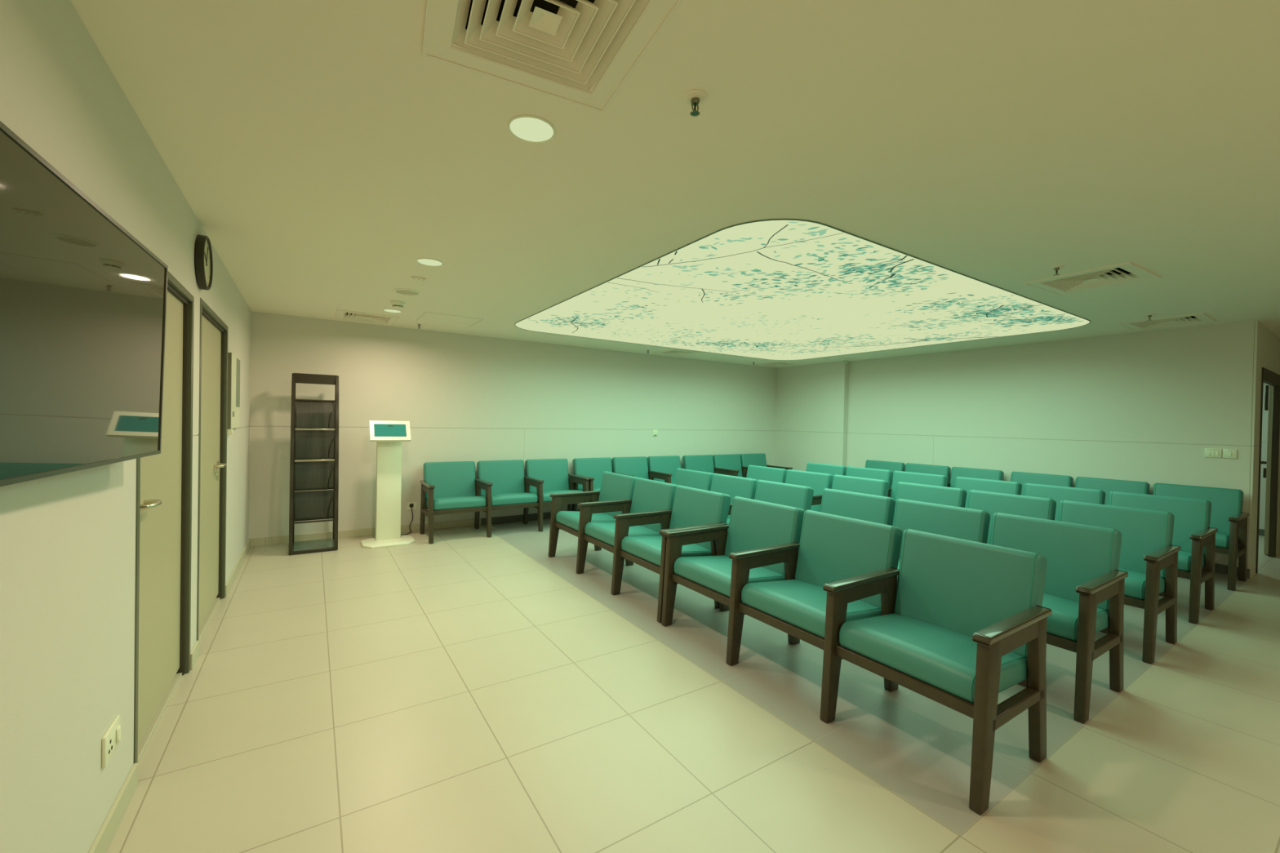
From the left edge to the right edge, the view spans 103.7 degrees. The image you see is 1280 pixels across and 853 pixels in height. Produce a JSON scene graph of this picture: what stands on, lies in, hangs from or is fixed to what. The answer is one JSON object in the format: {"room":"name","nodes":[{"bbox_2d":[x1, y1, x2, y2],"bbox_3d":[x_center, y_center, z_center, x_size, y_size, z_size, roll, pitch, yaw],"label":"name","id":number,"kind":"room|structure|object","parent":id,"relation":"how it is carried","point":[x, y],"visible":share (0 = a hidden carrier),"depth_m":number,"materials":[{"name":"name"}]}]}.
{"room":"hospital waiting room","nodes":[
{"label":"hospital waiting room","id":0,"kind":"room"},
{"bbox_2d":[0,0,251,852],"bbox_3d":[-1.433,0.117,1.086,0.150,2.412,9.580,1,1,-33],"label":"wall","id":1,"kind":"structure","parent":0,"point":[68,540],"depth_m":1.36,"materials":[{"name":"beige paint"}]},
{"bbox_2d":[0,120,168,486],"bbox_3d":[-1.363,-0.218,1.205,0.082,0.636,1.110,2,0,-31],"label":"television","id":2,"kind":"object","parent":1,"relation":"attached to","point":[83,300],"visible":1,"depth_m":1.11,"materials":[{"name":"grey"}]},
{"bbox_2d":[101,715,120,768],"bbox_3d":[-1.682,1.002,1.602,0.016,0.095,0.145,1,1,-33],"label":"wall socket","id":3,"kind":"object","parent":1,"relation":"attached to","point":[111,740],"visible":1,"depth_m":1.58,"materials":[{"name":"beige plastic"}]},
{"bbox_2d":[133,271,194,763],"bbox_3d":[-2.137,0.312,2.204,0.158,1.975,0.995,1,1,-33],"label":"door","id":4,"kind":"structure","parent":1,"relation":"in","point":[163,505],"depth_m":2.33,"materials":[{"name":"grey wood"}]},
{"bbox_2d":[88,538,249,852],"bbox_3d":[-1.414,1.280,1.183,0.012,0.085,9.480,1,1,-33],"label":"baseboard","id":5,"kind":"structure","parent":1,"relation":"attached to","point":[101,843],"depth_m":1.69,"materials":[{"name":"beige"}]},
{"bbox_2d":[194,234,213,290],"bbox_3d":[-2.414,-0.906,2.782,0.040,0.292,0.292,1,1,-33],"label":"wall clock","id":6,"kind":"object","parent":1,"relation":"attached to","point":[203,259],"visible":1,"depth_m":2.72,"materials":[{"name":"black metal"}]},
{"bbox_2d":[196,297,228,640],"bbox_3d":[-2.813,0.273,3.240,0.158,2.008,1.090,1,1,-33],"label":"door","id":7,"kind":"structure","parent":1,"relation":"in","point":[213,349],"depth_m":3.36,"materials":[{"name":"grey wood"}]},
{"bbox_2d":[226,351,239,435],"bbox_3d":[-3.211,-0.253,3.978,0.030,0.620,0.520,1,1,-33],"label":"wall panel","id":8,"kind":"object","parent":1,"relation":"attached to","point":[233,362],"visible":0.99,"depth_m":3.85,"materials":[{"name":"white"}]},
{"bbox_2d":[248,311,777,538],"bbox_3d":[-0.699,0.072,7.376,8.259,2.412,0.150,1,1,-33],"label":"wall","id":9,"kind":"structure","parent":0,"point":[463,397],"depth_m":6.33,"materials":[{"name":"beige paint"}]},
{"bbox_2d":[249,518,480,546],"bbox_3d":[-3.017,1.207,5.789,2.342,0.085,0.012,1,1,-33],"label":"baseboard","id":10,"kind":"structure","parent":9,"relation":"attached to","point":[256,542],"depth_m":5.62,"materials":[{"name":"beige tile"}]},
{"bbox_2d":[400,503,413,535],"bbox_3d":[-2.709,1.083,5.843,0.056,0.336,0.282,1,1,-1],"label":"power cord","id":11,"kind":"object","parent":9,"relation":"attached to","point":[411,505],"visible":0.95,"depth_m":5.94,"materials":[{"name":"black plastic"}]},
{"bbox_2d":[406,502,417,510],"bbox_3d":[-2.714,0.947,5.981,0.112,0.095,0.014,1,1,-33],"label":"wall socket","id":12,"kind":"object","parent":9,"relation":"attached to","point":[415,507],"visible":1,"depth_m":5.98,"materials":[{"name":"beige plastic"}]},
{"bbox_2d":[652,430,657,435],"bbox_3d":[0.238,0.102,7.892,0.092,0.092,0.014,1,1,-33],"label":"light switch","id":13,"kind":"object","parent":9,"relation":"attached to","point":[654,432],"visible":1,"depth_m":7.88,"materials":[{"name":"beige plastic"}]},
{"bbox_2d":[70,0,1279,368],"bbox_3d":[3.269,-1.031,4.204,11.550,0.001,9.900,1,1,-33],"label":"ceiling","id":14,"kind":"structure","parent":0,"point":[315,145],"depth_m":1.92,"materials":[{"name":"beige paint"}]},
{"bbox_2d":[334,309,399,325],"bbox_3d":[-2.901,-1.232,5.336,0.566,0.170,0.566,1,1,-33],"label":"ceiling vent","id":15,"kind":"object","parent":14,"relation":"in","point":[344,315],"visible":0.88,"depth_m":5.36,"materials":[{"name":"beige metal"}]},
{"bbox_2d":[382,308,401,312],"bbox_3d":[-2.445,-1.142,4.961,0.172,0.006,0.172,1,1,-33],"label":"recessed light","id":16,"kind":"object","parent":14,"relation":"in","point":[389,310],"visible":1,"depth_m":4.95,"materials":[{"name":"white plastic"}]},
{"bbox_2d":[390,300,404,308],"bbox_3d":[-2.213,-1.111,4.587,0.124,0.052,0.124,1,1,-33],"label":"smoke detector","id":17,"kind":"object","parent":14,"relation":"attached to","point":[396,304],"visible":1,"depth_m":4.55,"materials":[{"name":"beige plastic"}]},
{"bbox_2d":[393,288,420,295],"bbox_3d":[-1.947,-1.124,4.199,0.210,0.009,0.210,1,1,-33],"label":"ceiling speaker","id":18,"kind":"object","parent":14,"relation":"attached to","point":[406,291],"visible":1,"depth_m":4.18,"materials":[{"name":"white"}]},
{"bbox_2d":[395,289,418,294],"bbox_3d":[-1.947,-1.123,4.199,0.178,0.008,0.178,1,1,-33],"label":"grille","id":19,"kind":"object","parent":18,"relation":"attached to","point":[399,291],"depth_m":4.19,"materials":[{"name":"beige"}]},
{"bbox_2d":[411,275,426,280],"bbox_3d":[-1.662,-1.112,3.771,0.100,0.014,0.044,1,1,-33],"label":"ceiling sensor","id":20,"kind":"object","parent":14,"relation":"attached to","point":[412,277],"visible":1,"depth_m":3.76,"materials":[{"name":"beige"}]},
{"bbox_2d":[416,257,443,266],"bbox_3d":[-1.417,-1.108,3.387,0.172,0.006,0.172,1,1,-33],"label":"recessed light","id":21,"kind":"object","parent":14,"relation":"in","point":[425,261],"visible":1,"depth_m":3.38,"materials":[{"name":"white plastic"}]},
{"bbox_2d":[506,114,555,143],"bbox_3d":[-0.392,-1.074,1.817,0.172,0.006,0.172,1,1,-33],"label":"recessed light","id":22,"kind":"object","parent":14,"relation":"in","point":[529,128],"visible":1,"depth_m":1.81,"materials":[{"name":"white plastic"}]},
{"bbox_2d":[422,0,684,113],"bbox_3d":[-0.247,-1.144,1.320,0.566,0.170,0.566,1,1,-27],"label":"ceiling vent","id":23,"kind":"object","parent":14,"relation":"in","point":[557,49],"visible":1,"depth_m":1.40,"materials":[{"name":"beige metal"}]},
{"bbox_2d":[651,348,703,356],"bbox_3d":[0.564,-1.188,7.570,0.566,0.170,0.566,1,1,-33],"label":"ceiling vent","id":24,"kind":"object","parent":14,"relation":"in","point":[677,353],"visible":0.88,"depth_m":7.57,"materials":[{"name":"beige metal"}]},
{"bbox_2d":[682,88,707,116],"bbox_3d":[0.178,-1.038,1.623,0.080,0.053,0.080,1,1,-33],"label":"sprinkler head","id":25,"kind":"object","parent":14,"relation":"attached to","point":[694,97],"visible":1,"depth_m":1.61},
{"bbox_2d":[754,361,801,367],"bbox_3d":[2.405,-1.165,8.773,0.566,0.170,0.566,1,1,-33],"label":"ceiling vent","id":26,"kind":"object","parent":14,"relation":"in","point":[775,364],"visible":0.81,"depth_m":8.77,"materials":[{"name":"beige metal"}]},
{"bbox_2d":[514,218,1090,360],"bbox_3d":[1.530,-1.071,5.385,4.746,0.006,4.006,1,1,-33],"label":"ceiling light panel","id":27,"kind":"object","parent":14,"relation":"attached to","point":[770,289],"visible":1,"depth_m":4.33,"materials":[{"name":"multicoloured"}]},
{"bbox_2d":[841,358,850,362],"bbox_3d":[3.238,-1.040,7.899,0.124,0.052,0.124,1,1,-33],"label":"smoke detector","id":28,"kind":"object","parent":14,"relation":"attached to","point":[845,360],"visible":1,"depth_m":7.86,"materials":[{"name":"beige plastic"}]},
{"bbox_2d":[1048,264,1064,275],"bbox_3d":[2.691,-1.006,3.244,0.080,0.053,0.080,1,1,-33],"label":"sprinkler head","id":29,"kind":"object","parent":14,"relation":"attached to","point":[1056,268],"visible":1,"depth_m":3.23},
{"bbox_2d":[1023,262,1160,295],"bbox_3d":[3.150,-1.101,3.509,0.566,0.170,0.566,1,1,-30],"label":"ceiling vent","id":30,"kind":"object","parent":14,"relation":"in","point":[1126,273],"visible":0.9,"depth_m":3.50,"materials":[{"name":"beige metal"}]},
{"bbox_2d":[1143,313,1155,320],"bbox_3d":[4.586,-0.982,4.519,0.080,0.053,0.080,1,1,-33],"label":"sprinkler head","id":31,"kind":"object","parent":14,"relation":"attached to","point":[1148,315],"visible":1,"depth_m":4.51},
{"bbox_2d":[1116,312,1217,330],"bbox_3d":[5.041,-1.078,4.811,0.566,0.170,0.566,1,1,-33],"label":"ceiling vent","id":32,"kind":"object","parent":14,"relation":"in","point":[1195,318],"visible":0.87,"depth_m":4.81,"materials":[{"name":"beige metal"}]},
{"bbox_2d":[106,518,1279,852],"bbox_3d":[3.224,1.381,4.226,11.550,0.001,9.900,1,1,-33],"label":"floor","id":33,"kind":"structure","parent":0,"point":[467,691],"depth_m":2.20,"materials":[{"name":"tile"}]},
{"bbox_2d":[288,373,338,555],"bbox_3d":[-3.349,0.354,5.172,0.408,1.791,0.504,1,1,-33],"label":"brochure rack","id":34,"kind":"object","parent":33,"relation":"on","point":[314,424],"visible":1,"depth_m":5.07,"materials":[{"name":"black metal"}]},
{"bbox_2d":[292,537,334,551],"bbox_3d":[-3.372,1.224,5.191,0.356,0.008,0.457,1,1,-33],"label":"shelf","id":35,"kind":"object","parent":34,"relation":"on","point":[323,544],"depth_m":5.15,"materials":[{"name":"clear glass"}]},
{"bbox_2d":[360,420,415,548],"bbox_3d":[-2.716,0.599,5.436,0.503,1.319,0.410,1,1,-33],"label":"kiosk","id":36,"kind":"object","parent":33,"relation":"on","point":[388,436],"visible":1,"depth_m":5.48,"materials":[{"name":"white metal"}]},
{"bbox_2d":[419,458,590,543],"bbox_3d":[-1.638,0.854,6.214,1.942,0.834,0.682,1,1,-33],"label":"bench","id":37,"kind":"object","parent":33,"relation":"on","point":[446,487],"visible":0.97,"depth_m":6.12,"materials":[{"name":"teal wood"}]},
{"bbox_2d":[425,495,486,510],"bbox_3d":[-2.148,0.875,5.847,0.578,0.148,0.522,1,1,-33],"label":"seat cushion","id":38,"kind":"object","parent":37,"relation":"on","point":[438,502],"depth_m":5.67,"materials":[{"name":"teal leather"}]},
{"bbox_2d":[480,492,537,506],"bbox_3d":[-1.623,0.882,6.190,0.578,0.148,0.522,1,1,-33],"label":"seat cushion","id":39,"kind":"object","parent":37,"relation":"on","point":[497,499],"depth_m":6.01,"materials":[{"name":"teal leather"}]},
{"bbox_2d":[528,489,582,502],"bbox_3d":[-1.097,0.889,6.534,0.578,0.148,0.522,1,1,-33],"label":"seat cushion","id":40,"kind":"object","parent":37,"relation":"on","point":[545,494],"depth_m":6.32,"materials":[{"name":"teal leather"}]},
{"bbox_2d":[572,455,680,511],"bbox_3d":[-0.005,0.875,7.280,1.942,0.834,0.682,1,1,-33],"label":"bench","id":41,"kind":"object","parent":33,"relation":"on","point":[660,468],"visible":0.38,"depth_m":7.36,"materials":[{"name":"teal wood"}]},
{"bbox_2d":[577,487,600,491],"bbox_3d":[-0.516,0.896,6.913,0.578,0.148,0.522,1,1,-33],"label":"seat cushion","id":42,"kind":"object","parent":41,"relation":"on","point":[593,489],"depth_m":6.78,"materials":[{"name":"teal leather"}]},
{"bbox_2d":[548,471,731,622],"bbox_3d":[-0.098,0.900,4.380,0.682,0.834,1.942,1,1,-33],"label":"bench","id":43,"kind":"object","parent":33,"relation":"on","point":[628,517],"visible":0.81,"depth_m":4.19,"materials":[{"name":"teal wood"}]},
{"bbox_2d":[556,511,615,531],"bbox_3d":[-0.466,0.916,4.891,0.522,0.148,0.578,1,1,-33],"label":"seat cushion","id":44,"kind":"object","parent":43,"relation":"on","point":[566,521],"depth_m":4.80,"materials":[{"name":"teal leather"}]},
{"bbox_2d":[585,522,661,546],"bbox_3d":[-0.122,0.927,4.365,0.522,0.148,0.578,1,1,-33],"label":"seat cushion","id":45,"kind":"object","parent":43,"relation":"on","point":[598,534],"depth_m":4.27,"materials":[{"name":"teal leather"}]},
{"bbox_2d":[622,536,711,566],"bbox_3d":[0.221,0.939,3.839,0.522,0.148,0.578,1,1,-33],"label":"seat cushion","id":46,"kind":"object","parent":43,"relation":"on","point":[643,551],"depth_m":3.72,"materials":[{"name":"teal leather"}]},
{"bbox_2d":[682,453,792,477],"bbox_3d":[1.623,0.895,8.344,1.942,0.834,0.682,1,1,-33],"label":"bench","id":47,"kind":"object","parent":33,"relation":"on","point":[731,464],"visible":0.47,"depth_m":8.44,"materials":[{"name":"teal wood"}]},
{"bbox_2d":[674,467,813,533],"bbox_3d":[0.708,0.910,4.907,0.682,0.834,1.942,1,1,-33],"label":"bench","id":48,"kind":"object","parent":33,"relation":"on","point":[779,493],"visible":0.13,"depth_m":4.81,"materials":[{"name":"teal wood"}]},
{"bbox_2d":[746,465,889,511],"bbox_3d":[1.671,0.922,5.536,0.682,0.834,1.942,1,1,-33],"label":"bench","id":49,"kind":"object","parent":33,"relation":"on","point":[818,482],"visible":0.18,"depth_m":5.47,"materials":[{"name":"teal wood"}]},
{"bbox_2d":[661,496,1052,815],"bbox_3d":[0.961,0.935,2.747,0.682,0.834,1.942,1,1,-33],"label":"bench","id":50,"kind":"object","parent":33,"relation":"on","point":[962,623],"visible":1,"depth_m":2.36,"materials":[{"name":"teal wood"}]},
{"bbox_2d":[674,555,785,597],"bbox_3d":[0.593,0.951,3.257,0.522,0.148,0.578,1,1,-33],"label":"seat cushion","id":51,"kind":"object","parent":50,"relation":"on","point":[710,576],"depth_m":3.15,"materials":[{"name":"teal leather"}]},
{"bbox_2d":[741,579,881,638],"bbox_3d":[0.936,0.963,2.731,0.522,0.148,0.578,1,1,-33],"label":"seat cushion","id":52,"kind":"object","parent":50,"relation":"on","point":[797,608],"depth_m":2.62,"materials":[{"name":"teal leather"}]},
{"bbox_2d":[839,613,1027,702],"bbox_3d":[1.280,0.974,2.206,0.522,0.148,0.578,1,1,-33],"label":"seat cushion","id":53,"kind":"object","parent":50,"relation":"on","point":[933,656],"depth_m":2.09,"materials":[{"name":"teal leather"}]},
{"bbox_2d":[805,462,947,499],"bbox_3d":[2.633,0.934,6.165,0.682,0.834,1.942,1,1,-33],"label":"bench","id":54,"kind":"object","parent":33,"relation":"on","point":[866,473],"visible":0.14,"depth_m":6.08,"materials":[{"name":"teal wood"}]},
{"bbox_2d":[865,459,1004,491],"bbox_3d":[3.809,0.949,6.934,0.682,0.834,1.942,1,1,-33],"label":"bench","id":55,"kind":"object","parent":33,"relation":"on","point":[991,474],"visible":0.19,"depth_m":6.87,"materials":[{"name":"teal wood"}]},
{"bbox_2d":[820,488,1128,723],"bbox_3d":[1.819,0.946,3.307,0.682,0.834,1.942,1,1,-33],"label":"bench","id":56,"kind":"object","parent":33,"relation":"on","point":[1084,586],"visible":0.33,"depth_m":2.78,"materials":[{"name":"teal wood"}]},
{"bbox_2d":[1042,593,1109,641],"bbox_3d":[2.138,0.985,2.766,0.522,0.148,0.578,1,1,-33],"label":"seat cushion","id":57,"kind":"object","parent":56,"relation":"on","point":[1062,624],"depth_m":2.53,"materials":[{"name":"teal leather"}]},
{"bbox_2d":[892,481,1181,664],"bbox_3d":[2.748,0.958,3.914,0.682,0.834,1.942,1,1,-33],"label":"bench","id":58,"kind":"object","parent":33,"relation":"on","point":[1149,557],"visible":0.31,"depth_m":3.38,"materials":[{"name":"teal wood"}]},
{"bbox_2d":[1118,568,1165,599],"bbox_3d":[3.067,0.996,3.374,0.522,0.148,0.578,1,1,-33],"label":"seat cushion","id":59,"kind":"object","parent":58,"relation":"on","point":[1135,584],"depth_m":3.07,"materials":[{"name":"teal leather"}]},
{"bbox_2d":[954,476,1217,624],"bbox_3d":[3.702,0.970,4.538,0.682,0.834,1.942,1,1,-33],"label":"bench","id":60,"kind":"object","parent":33,"relation":"on","point":[1192,531],"visible":0.37,"depth_m":3.99,"materials":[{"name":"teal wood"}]},
{"bbox_2d":[1177,551,1204,572],"bbox_3d":[4.021,1.008,3.997,0.522,0.148,0.578,1,1,-33],"label":"seat cushion","id":61,"kind":"object","parent":60,"relation":"on","point":[1184,557],"depth_m":3.66,"materials":[{"name":"teal leather"}]},
{"bbox_2d":[1010,471,1249,591],"bbox_3d":[4.874,0.985,5.304,0.682,0.834,1.942,1,1,-33],"label":"bench","id":62,"kind":"object","parent":33,"relation":"on","point":[1227,515],"visible":0.33,"depth_m":4.78,"materials":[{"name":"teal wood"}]},
{"bbox_2d":[1215,532,1229,548],"bbox_3d":[5.193,1.023,4.763,0.522,0.148,0.578,1,1,-33],"label":"seat cushion","id":63,"kind":"object","parent":62,"relation":"on","point":[1222,539],"depth_m":4.42,"materials":[{"name":"teal leather"}]},
{"bbox_2d":[774,320,1259,577],"bbox_3d":[4.191,0.166,7.084,0.230,2.412,5.690,1,1,-33],"label":"wall","id":64,"kind":"structure","parent":0,"point":[1147,406],"depth_m":5.95,"materials":[{"name":"beige paint"}]},
{"bbox_2d":[480,509,1249,578],"bbox_3d":[1.841,1.300,5.573,5.554,0.085,5.690,1,1,-33],"label":"baseboard","id":65,"kind":"structure","parent":64,"relation":"attached to","point":[1219,568],"depth_m":6.57,"materials":[{"name":"grey"}]},
{"bbox_2d":[1204,448,1222,457],"bbox_3d":[5.598,0.259,4.907,0.014,0.088,0.112,1,1,-33],"label":"light switch","id":66,"kind":"object","parent":64,"relation":"attached to","point":[1209,452],"visible":1,"depth_m":4.90,"materials":[{"name":"beige plastic"}]},
{"bbox_2d":[1222,448,1237,458],"bbox_3d":[5.657,0.261,4.817,0.014,0.088,0.088,1,1,-33],"label":"light switch","id":67,"kind":"object","parent":64,"relation":"attached to","point":[1227,453],"visible":1,"depth_m":4.81,"materials":[{"name":"beige plastic"}]},
{"bbox_2d":[1247,328,1254,559],"bbox_3d":[5.734,0.175,4.713,0.001,2.324,0.002,1,1,-33],"label":"trim","id":68,"kind":"structure","parent":64,"relation":"attached to","point":[1254,329],"depth_m":4.71,"materials":[{"name":"beige"}]},
{"bbox_2d":[1258,382,1268,529],"bbox_3d":[7.988,0.235,7.242,0.100,2.412,9.580,1,1,-33],"label":"wall","id":69,"kind":"structure","parent":0,"point":[1264,416],"depth_m":6.68,"materials":[{"name":"beige paint"}]},
{"bbox_2d":[1258,528,1264,536],"bbox_3d":[6.864,1.363,8.838,0.012,0.085,5.560,1,1,-33],"label":"baseboard","id":70,"kind":"structure","parent":69,"relation":"attached to","point":[1261,532],"depth_m":6.68,"materials":[{"name":"grey"}]},
{"bbox_2d":[1252,322,1279,575],"bbox_3d":[7.108,0.234,5.663,3.100,2.412,0.120,1,1,-33],"label":"wall","id":71,"kind":"structure","parent":0,"point":[1268,342],"depth_m":4.91,"materials":[{"name":"beige paint"}]},
{"bbox_2d":[1255,367,1279,573],"bbox_3d":[6.832,0.436,5.487,2.050,2.000,0.143,1,1,-33],"label":"door","id":72,"kind":"structure","parent":71,"relation":"in","point":[1272,400],"depth_m":5.53,"materials":[{"name":"brown"}]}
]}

